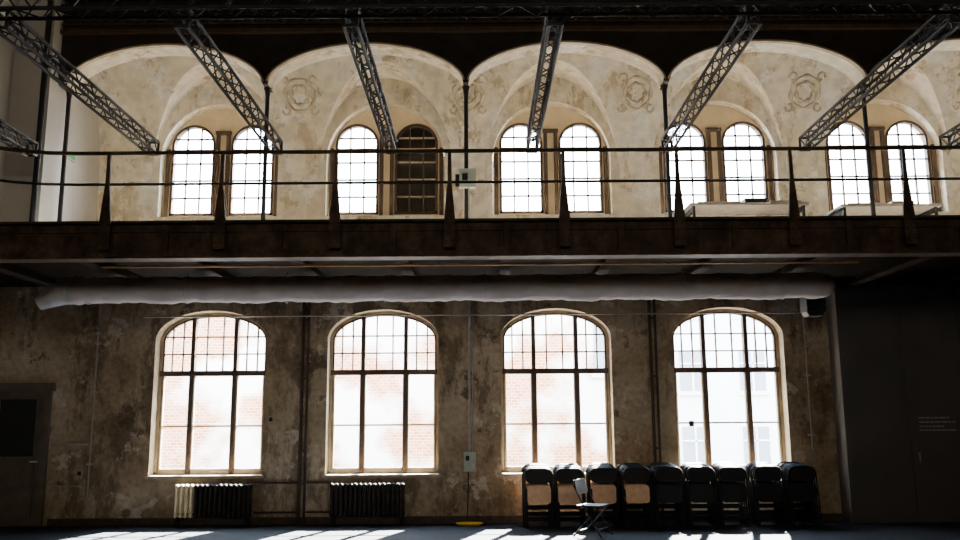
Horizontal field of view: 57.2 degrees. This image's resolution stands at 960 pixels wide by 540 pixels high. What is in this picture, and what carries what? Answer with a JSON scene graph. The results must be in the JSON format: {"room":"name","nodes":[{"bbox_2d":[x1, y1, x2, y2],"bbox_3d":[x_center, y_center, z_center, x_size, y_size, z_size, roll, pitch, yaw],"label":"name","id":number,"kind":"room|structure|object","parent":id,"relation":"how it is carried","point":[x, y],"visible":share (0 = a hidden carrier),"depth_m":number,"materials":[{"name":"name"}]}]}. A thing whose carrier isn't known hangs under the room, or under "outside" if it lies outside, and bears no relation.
{"room":"event hall","nodes":[
{"label":"event hall","id":0,"kind":"room"},
{"bbox_2d":[0,0,99,221],"bbox_3d":[-7.715,-2.099,4.492,3.000,9.000,22.100,0,-10,0],"label":"wall","id":1,"kind":"structure","parent":0,"point":[20,78],"depth_m":12.75,"materials":[{"name":"paint"}]},
{"bbox_2d":[29,0,53,220],"bbox_3d":[-6.270,-2.796,12.665,0.076,4.788,0.080,0,-10,0],"label":"downpipe","id":2,"kind":"object","parent":1,"relation":"attached to","point":[41,110],"visible":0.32,"depth_m":12.51,"materials":[{"name":"black metal"}]},
{"bbox_2d":[67,149,75,162],"bbox_3d":[-6.746,-1.887,14.456,0.033,0.130,0.400,0,-10,0],"label":"exit sign","id":3,"kind":"object","parent":1,"relation":"attached to","point":[72,158],"visible":0.5,"depth_m":14.53,"materials":[{"name":"green plastic"}]},
{"bbox_2d":[0,75,959,525],"bbox_3d":[1.374,-0.200,15.620,20.550,9.000,0.500,0,-10,0],"label":"wall","id":4,"kind":"structure","parent":0,"point":[58,345],"depth_m":15.08,"materials":[{"name":"paint"}]},
{"bbox_2d":[0,383,56,526],"bbox_3d":[-7.794,3.081,14.747,1.170,2.360,0.098,0,-10,0],"label":"door","id":5,"kind":"structure","parent":4,"relation":"in","point":[25,408],"depth_m":14.76,"materials":[{"name":"paint"}]},
{"bbox_2d":[49,444,87,486],"bbox_3d":[-6.877,3.260,14.706,0.600,0.701,0.024,0,-10,0],"label":"conduit","id":6,"kind":"object","parent":4,"relation":"attached to","point":[52,444],"visible":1,"depth_m":14.64,"materials":[{"name":"metal"}]},
{"bbox_2d":[77,470,82,476],"bbox_3d":[-6.696,3.404,14.719,0.080,0.100,0.040,0,-10,0],"label":"light switch","id":7,"kind":"object","parent":4,"relation":"attached to","point":[79,472],"visible":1,"depth_m":14.70,"materials":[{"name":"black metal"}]},
{"bbox_2d":[85,303,102,510],"bbox_3d":[-6.535,2.208,14.910,0.100,3.620,0.078,0,-10,0],"label":"conduit","id":8,"kind":"object","parent":4,"relation":"attached to","point":[98,332],"visible":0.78,"depth_m":14.88,"materials":[{"name":"grey metal"}]},
{"bbox_2d":[145,313,265,478],"bbox_3d":[-4.615,2.122,15.107,1.980,2.830,0.360,0,-10,0],"label":"window","id":9,"kind":"structure","parent":4,"relation":"in","point":[231,472],"depth_m":15.21,"materials":[{"name":"brown wood"}]},
{"bbox_2d":[162,109,277,216],"bbox_3d":[-4.644,-1.925,15.907,2.090,2.070,0.150,0,-10,0],"label":"window","id":10,"kind":"structure","parent":4,"relation":"in","point":[225,127],"depth_m":15.89,"materials":[{"name":"beige paint"}]},
{"bbox_2d":[268,416,273,421],"bbox_3d":[-3.533,2.525,14.870,0.080,0.100,0.040,0,-10,0],"label":"light switch","id":11,"kind":"object","parent":4,"relation":"attached to","point":[270,418],"visible":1,"depth_m":14.86,"materials":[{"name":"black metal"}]},
{"bbox_2d":[253,481,330,513],"bbox_3d":[-3.114,3.776,14.610,1.280,0.510,0.032,0,-10,0],"label":"supply pipe","id":12,"kind":"object","parent":4,"relation":"attached to","point":[312,481],"visible":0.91,"depth_m":14.64,"materials":[{"name":"metal"}]},
{"bbox_2d":[296,302,310,524],"bbox_3d":[-2.977,2.305,14.884,0.138,3.870,0.086,0,-10,0],"label":"pipe","id":13,"kind":"object","parent":4,"relation":"attached to","point":[302,378],"visible":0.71,"depth_m":14.83,"materials":[{"name":"black metal"}]},
{"bbox_2d":[322,311,440,477],"bbox_3d":[-1.655,2.102,15.107,1.980,2.830,0.360,0,-10,0],"label":"window","id":14,"kind":"structure","parent":4,"relation":"in","point":[371,472],"depth_m":15.19,"materials":[{"name":"brown wood"}]},
{"bbox_2d":[328,108,443,215],"bbox_3d":[-1.684,-1.944,15.916,2.090,2.070,0.170,0,-10,0],"label":"window","id":15,"kind":"structure","parent":4,"relation":"in","point":[412,132],"depth_m":15.91,"materials":[{"name":"beige paint"}]},
{"bbox_2d":[47,513,841,525],"bbox_3d":[-0.586,4.140,14.587,13.170,0.120,0.028,0,-10,0],"label":"baseboard","id":16,"kind":"structure","parent":4,"relation":"attached to","point":[825,516],"depth_m":14.57,"materials":[{"name":"brown wood"}]},
{"bbox_2d":[464,300,475,521],"bbox_3d":[-0.174,2.272,14.855,0.200,3.852,0.148,0,-10,0],"label":"conduit","id":17,"kind":"object","parent":4,"relation":"attached to","point":[469,457],"visible":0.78,"depth_m":14.83,"materials":[{"name":"black metal"}]},
{"bbox_2d":[144,312,800,317],"bbox_3d":[-0.070,0.768,15.066,11.350,0.027,0.028,0,-10,0],"label":"conduit","id":18,"kind":"object","parent":4,"relation":"attached to","point":[701,312],"visible":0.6,"depth_m":15.05,"materials":[{"name":"grey metal"}]},
{"bbox_2d":[493,107,609,214],"bbox_3d":[1.276,-1.966,15.907,2.090,2.070,0.150,0,-10,0],"label":"window","id":19,"kind":"structure","parent":4,"relation":"in","point":[557,121],"depth_m":15.88,"materials":[{"name":"beige paint"}]},
{"bbox_2d":[499,310,612,476],"bbox_3d":[1.305,2.081,15.107,1.980,2.830,0.360,0,-10,0],"label":"window","id":20,"kind":"structure","parent":4,"relation":"in","point":[514,471],"depth_m":15.22,"materials":[{"name":"brown wood"}]},
{"bbox_2d":[647,299,663,521],"bbox_3d":[2.963,2.264,14.884,0.138,3.870,0.086,0,-10,0],"label":"pipe","id":21,"kind":"object","parent":4,"relation":"attached to","point":[648,301],"visible":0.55,"depth_m":14.91,"materials":[{"name":"black metal"}]},
{"bbox_2d":[659,105,774,213],"bbox_3d":[4.236,-1.987,15.907,2.090,2.070,0.150,0,-10,0],"label":"window","id":22,"kind":"structure","parent":4,"relation":"in","point":[712,124],"depth_m":15.90,"materials":[{"name":"beige paint"}]},
{"bbox_2d":[672,309,785,467],"bbox_3d":[4.264,2.060,15.107,1.980,2.830,0.360,0,-10,0],"label":"window","id":23,"kind":"structure","parent":4,"relation":"in","point":[703,370],"depth_m":15.23,"materials":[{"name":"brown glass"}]},
{"bbox_2d":[689,421,693,426],"bbox_3d":[3.568,2.593,14.849,0.080,0.100,0.040,0,-10,0],"label":"handle","id":24,"kind":"object","parent":23,"relation":"attached to","point":[691,423],"visible":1,"depth_m":14.83,"materials":[{"name":"black metal"}]},
{"bbox_2d":[802,315,814,464],"bbox_3d":[5.563,1.803,14.966,0.100,2.970,0.078,0,-10,0],"label":"conduit","id":25,"kind":"object","parent":4,"relation":"attached to","point":[807,374],"visible":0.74,"depth_m":14.89,"materials":[{"name":"grey metal"}]},
{"bbox_2d":[825,104,940,211],"bbox_3d":[7.196,-2.008,15.907,2.090,2.070,0.150,0,-10,0],"label":"window","id":26,"kind":"structure","parent":4,"relation":"in","point":[881,118],"depth_m":15.91,"materials":[{"name":"beige paint"}]},
{"bbox_2d":[826,286,959,522],"bbox_3d":[8.825,2.190,14.698,5.660,3.870,0.465,0,-10,0],"label":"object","id":27,"kind":"structure","parent":4,"relation":"in","point":[895,350],"depth_m":14.54,"materials":[{"name":"metal"}]},
{"bbox_2d":[0,521,959,539],"bbox_3d":[1.392,2.411,3.939,21.150,0.200,22.600,0,-10,0],"label":"floor","id":28,"kind":"structure","parent":0,"point":[768,530],"depth_m":13.33,"materials":[{"name":"grey concrete"}]},
{"bbox_2d":[173,484,252,526],"bbox_3d":[-4.388,3.874,14.522,1.270,0.674,0.258,0,-10,0],"label":"radiator","id":29,"kind":"object","parent":28,"relation":"on","point":[193,500],"visible":1,"depth_m":14.44,"materials":[{"name":"metal"}]},
{"bbox_2d":[329,482,404,525],"bbox_3d":[-1.853,3.856,14.522,1.240,0.674,0.258,0,-10,0],"label":"radiator","id":30,"kind":"object","parent":28,"relation":"on","point":[341,499],"visible":1,"depth_m":14.43,"materials":[{"name":"metal"}]},
{"bbox_2d":[456,522,482,525],"bbox_3d":[-0.171,4.115,14.252,0.444,0.045,0.304,0,-10,0],"label":"cable","id":31,"kind":"object","parent":28,"relation":"on","point":[458,523],"visible":1,"depth_m":14.17,"materials":[{"name":"yellow plastic"}]},
{"bbox_2d":[522,463,554,527],"bbox_3d":[0.924,3.612,14.127,0.492,0.966,0.599,0,-10,0],"label":"chairs","id":32,"kind":"object","parent":28,"relation":"on","point":[537,490],"visible":1,"depth_m":13.96,"materials":[{"name":"black plastic"}]},
{"bbox_2d":[553,463,586,527],"bbox_3d":[1.433,3.607,14.123,0.491,0.967,0.603,0,-10,0],"label":"chairs","id":33,"kind":"object","parent":28,"relation":"on","point":[564,473],"visible":0.81,"depth_m":13.96,"materials":[{"name":"black plastic"}]},
{"bbox_2d":[573,478,612,538],"bbox_3d":[1.627,3.458,12.801,0.459,0.806,0.464,-6,-11,28],"label":"folding chair","id":34,"kind":"object","parent":28,"relation":"on","point":[580,486],"visible":1,"depth_m":12.80,"materials":[{"name":"black plastic"}]},
{"bbox_2d":[586,463,620,527],"bbox_3d":[1.972,3.604,14.132,0.492,0.968,0.606,0,-10,0],"label":"chairs","id":35,"kind":"object","parent":28,"relation":"on","point":[604,486],"visible":0.94,"depth_m":13.96,"materials":[{"name":"black plastic"}]},
{"bbox_2d":[616,463,653,526],"bbox_3d":[2.481,3.600,14.126,0.490,0.968,0.613,0,-10,0],"label":"chairs","id":36,"kind":"object","parent":28,"relation":"on","point":[634,479],"visible":0.98,"depth_m":13.96,"materials":[{"name":"black plastic"}]},
{"bbox_2d":[647,462,686,526],"bbox_3d":[2.989,3.594,14.128,0.488,0.972,0.606,0,-10,0],"label":"chairs","id":37,"kind":"object","parent":28,"relation":"on","point":[666,477],"visible":0.93,"depth_m":13.95,"materials":[{"name":"black plastic"}]},
{"bbox_2d":[680,463,719,526],"bbox_3d":[3.506,3.596,14.133,0.498,0.962,0.611,0,-10,0],"label":"chairs","id":38,"kind":"object","parent":28,"relation":"on","point":[698,489],"visible":0.94,"depth_m":13.96,"materials":[{"name":"black plastic"}]},
{"bbox_2d":[711,462,751,526],"bbox_3d":[4.015,3.588,14.129,0.493,0.970,0.616,0,-10,0],"label":"chairs","id":39,"kind":"object","parent":28,"relation":"on","point":[731,485],"visible":0.91,"depth_m":13.96,"materials":[{"name":"black plastic"}]},
{"bbox_2d":[745,462,787,525],"bbox_3d":[4.583,3.587,14.131,0.490,0.965,0.609,0,-10,0],"label":"chairs","id":40,"kind":"object","parent":28,"relation":"on","point":[762,488],"visible":0.99,"depth_m":13.97,"materials":[{"name":"black plastic"}]},
{"bbox_2d":[776,461,822,525],"bbox_3d":[5.106,3.580,14.124,0.496,0.970,0.605,0,-10,0],"label":"chairs","id":41,"kind":"object","parent":28,"relation":"on","point":[796,489],"visible":0.92,"depth_m":13.96,"materials":[{"name":"black plastic"}]},
{"bbox_2d":[0,256,959,286],"bbox_3d":[1.374,-0.120,13.427,20.530,0.320,3.788,0,-10,0],"label":"balcony underside","id":42,"kind":"structure","parent":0,"point":[934,270],"depth_m":13.74,"materials":[{"name":"paint"}]},
{"bbox_2d":[57,89,73,220],"bbox_3d":[-6.121,-1.525,12.939,0.140,2.378,0.140,0,-10,0],"label":"column","id":43,"kind":"structure","parent":42,"relation":"on","point":[68,94],"depth_m":12.95,"materials":[{"name":"black metal"}]},
{"bbox_2d":[261,87,271,219],"bbox_3d":[-3.161,-1.546,12.939,0.140,2.378,0.140,0,-10,0],"label":"column","id":44,"kind":"structure","parent":42,"relation":"on","point":[267,90],"depth_m":12.92,"materials":[{"name":"black metal"}]},
{"bbox_2d":[35,269,834,309],"bbox_3d":[-0.656,0.288,13.151,11.917,0.546,0.422,0,-10,0],"label":"air duct","id":45,"kind":"object","parent":42,"relation":"hanging from","point":[770,285],"visible":1,"depth_m":12.99,"materials":[{"name":"grey fabric"}]},
{"bbox_2d":[455,168,475,217],"bbox_3d":[-0.207,-0.942,12.737,0.300,1.078,0.100,0,-10,0],"label":"switch box","id":46,"kind":"object","parent":42,"relation":"on","point":[465,174],"visible":0.79,"depth_m":12.78,"materials":[{"name":"grey metal"}]},
{"bbox_2d":[462,85,469,217],"bbox_3d":[-0.201,-1.567,12.939,0.140,2.378,0.140,0,-10,0],"label":"column","id":47,"kind":"structure","parent":42,"relation":"on","point":[465,87],"depth_m":12.98,"materials":[{"name":"black metal"}]},
{"bbox_2d":[101,258,858,267],"bbox_3d":[-0.001,-0.118,12.104,10.400,0.119,0.032,0,-10,0],"label":"copper pipe","id":48,"kind":"object","parent":42,"relation":"attached to","point":[654,262],"visible":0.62,"depth_m":12.08,"materials":[{"name":"black metal"}]},
{"bbox_2d":[0,145,959,249],"bbox_3d":[2.582,-1.473,8.403,18.076,1.305,6.046,0,-10,0],"label":"railing","id":49,"kind":"object","parent":42,"relation":"on","point":[909,221],"visible":1,"depth_m":11.37,"materials":[{"name":"black metal"}]},
{"bbox_2d":[0,118,38,156],"bbox_3d":[-5.964,-1.934,9.843,0.156,0.206,3.832,0,-10,0],"label":"lighting truss","id":50,"kind":"object","parent":49,"relation":"on","point":[32,142],"visible":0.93,"depth_m":11.28,"materials":[{"name":"black metal"}]},
{"bbox_2d":[0,11,159,155],"bbox_3d":[-4.344,-1.946,9.843,0.156,0.206,3.832,0,-10,0],"label":"lighting truss","id":51,"kind":"object","parent":49,"relation":"on","point":[7,24],"visible":0.88,"depth_m":9.38,"materials":[{"name":"black metal"}]},
{"bbox_2d":[172,9,282,154],"bbox_3d":[-2.704,-1.957,9.843,0.156,0.206,3.832,0,-10,0],"label":"lighting truss","id":52,"kind":"object","parent":49,"relation":"on","point":[177,27],"visible":0.91,"depth_m":9.30,"materials":[{"name":"black metal"}]},
{"bbox_2d":[341,8,397,153],"bbox_3d":[-1.174,-1.968,9.843,0.156,0.206,3.832,0,-10,0],"label":"lighting truss","id":53,"kind":"object","parent":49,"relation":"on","point":[369,63],"visible":0.91,"depth_m":9.30,"materials":[{"name":"black metal"}]},
{"bbox_2d":[526,7,563,152],"bbox_3d":[0.686,-1.981,9.843,0.156,0.206,3.832,0,-10,0],"label":"lighting truss","id":54,"kind":"object","parent":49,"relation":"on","point":[558,26],"visible":0.91,"depth_m":9.28,"materials":[{"name":"black metal"}]},
{"bbox_2d":[661,5,762,151],"bbox_3d":[2.486,-1.993,9.843,0.156,0.206,3.832,0,-10,0],"label":"lighting truss","id":55,"kind":"object","parent":49,"relation":"on","point":[749,20],"visible":0.88,"depth_m":9.29,"materials":[{"name":"black metal"}]},
{"bbox_2d":[798,4,959,151],"bbox_3d":[4.316,-2.006,9.843,0.156,0.206,3.832,0,-10,0],"label":"lighting truss","id":56,"kind":"object","parent":49,"relation":"on","point":[950,20],"visible":0.9,"depth_m":9.33,"materials":[{"name":"black metal"}]},
{"bbox_2d":[660,84,671,216],"bbox_3d":[2.759,-1.587,12.939,0.140,2.378,0.140,0,-10,0],"label":"column","id":57,"kind":"structure","parent":42,"relation":"on","point":[664,87],"depth_m":12.93,"materials":[{"name":"black metal"}]},
{"bbox_2d":[684,198,808,216],"bbox_3d":[4.291,-0.637,14.272,1.890,0.948,0.700,0,-10,0],"label":"work table","id":58,"kind":"object","parent":42,"relation":"on","point":[747,206],"visible":0.57,"depth_m":14.14,"materials":[{"name":"grey paint"}]},
{"bbox_2d":[800,297,825,317],"bbox_3d":[5.353,0.454,14.180,0.300,0.598,0.300,0,-10,0],"label":"loudspeaker","id":59,"kind":"object","parent":42,"relation":"hanging from","point":[808,307],"visible":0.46,"depth_m":14.02,"materials":[{"name":"black metal"}]},
{"bbox_2d":[860,83,875,215],"bbox_3d":[5.719,-1.608,12.939,0.140,2.378,0.140,0,-10,0],"label":"column","id":60,"kind":"structure","parent":42,"relation":"on","point":[864,109],"depth_m":12.92,"materials":[{"name":"black metal"}]},
{"bbox_2d":[824,201,941,215],"bbox_3d":[6.546,-0.623,14.267,1.600,0.888,0.700,0,-10,0],"label":"work table","id":61,"kind":"object","parent":42,"relation":"on","point":[893,207],"visible":0.54,"depth_m":14.14,"materials":[{"name":"grey paint"}]},
{"bbox_2d":[0,215,959,262],"bbox_3d":[2.447,-0.418,11.418,18.380,0.495,0.250,0,-10,0],"label":"girder","id":62,"kind":"object","parent":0,"point":[881,235],"depth_m":11.40,"materials":[{"name":"brown metal"}]},
{"bbox_2d":[58,0,959,92],"bbox_3d":[2.698,-3.964,13.272,17.849,2.420,0.530,0,-10,0],"label":"wall","id":63,"kind":"structure","parent":0,"point":[660,47],"depth_m":13.09,"materials":[{"name":"paint"}]},
{"bbox_2d":[91,51,959,181],"bbox_3d":[2.428,-3.123,14.637,18.400,2.600,2.450,0,-10,0],"label":"vault","id":64,"kind":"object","parent":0,"point":[795,91],"visible":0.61,"depth_m":15.51,"materials":[{"name":"paint"}]},
{"bbox_2d":[938,123,959,145],"bbox_3d":[6.186,-2.019,9.843,0.156,0.206,3.832,0,-10,0],"label":"lighting truss","id":65,"kind":"object","parent":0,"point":[954,128],"visible":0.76,"depth_m":11.50,"materials":[{"name":"black metal"}]},
{"bbox_3d":[1.329,-6.649,5.537,21.150,0.200,22.600,0,-10,0],"label":"ceiling","id":66,"kind":"structure","parent":0,"visible":0},
{"bbox_2d":[0,0,959,20],"bbox_3d":[1.346,-4.158,8.144,20.186,3.780,0.240,0,-10,0],"label":"truss","id":67,"kind":"object","parent":66,"relation":"hanging from","point":[579,3],"visible":1,"depth_m":7.83,"materials":[{"name":"black metal"}]},
{"label":"outside","id":68,"kind":"structure","parent":0,"visible":0},
{"bbox_3d":[0.078,11.237,51.638,120.000,0.200,74.390,0,-10,0],"label":"ground","id":69,"kind":"structure","parent":68,"visible":0},
{"bbox_2d":[161,314,779,468],"bbox_3d":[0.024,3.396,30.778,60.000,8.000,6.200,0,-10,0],"label":"window panes","id":70,"kind":"structure","parent":69,"relation":"on","point":[555,392],"depth_m":27.71,"materials":[{"name":"glass"}]}
]}

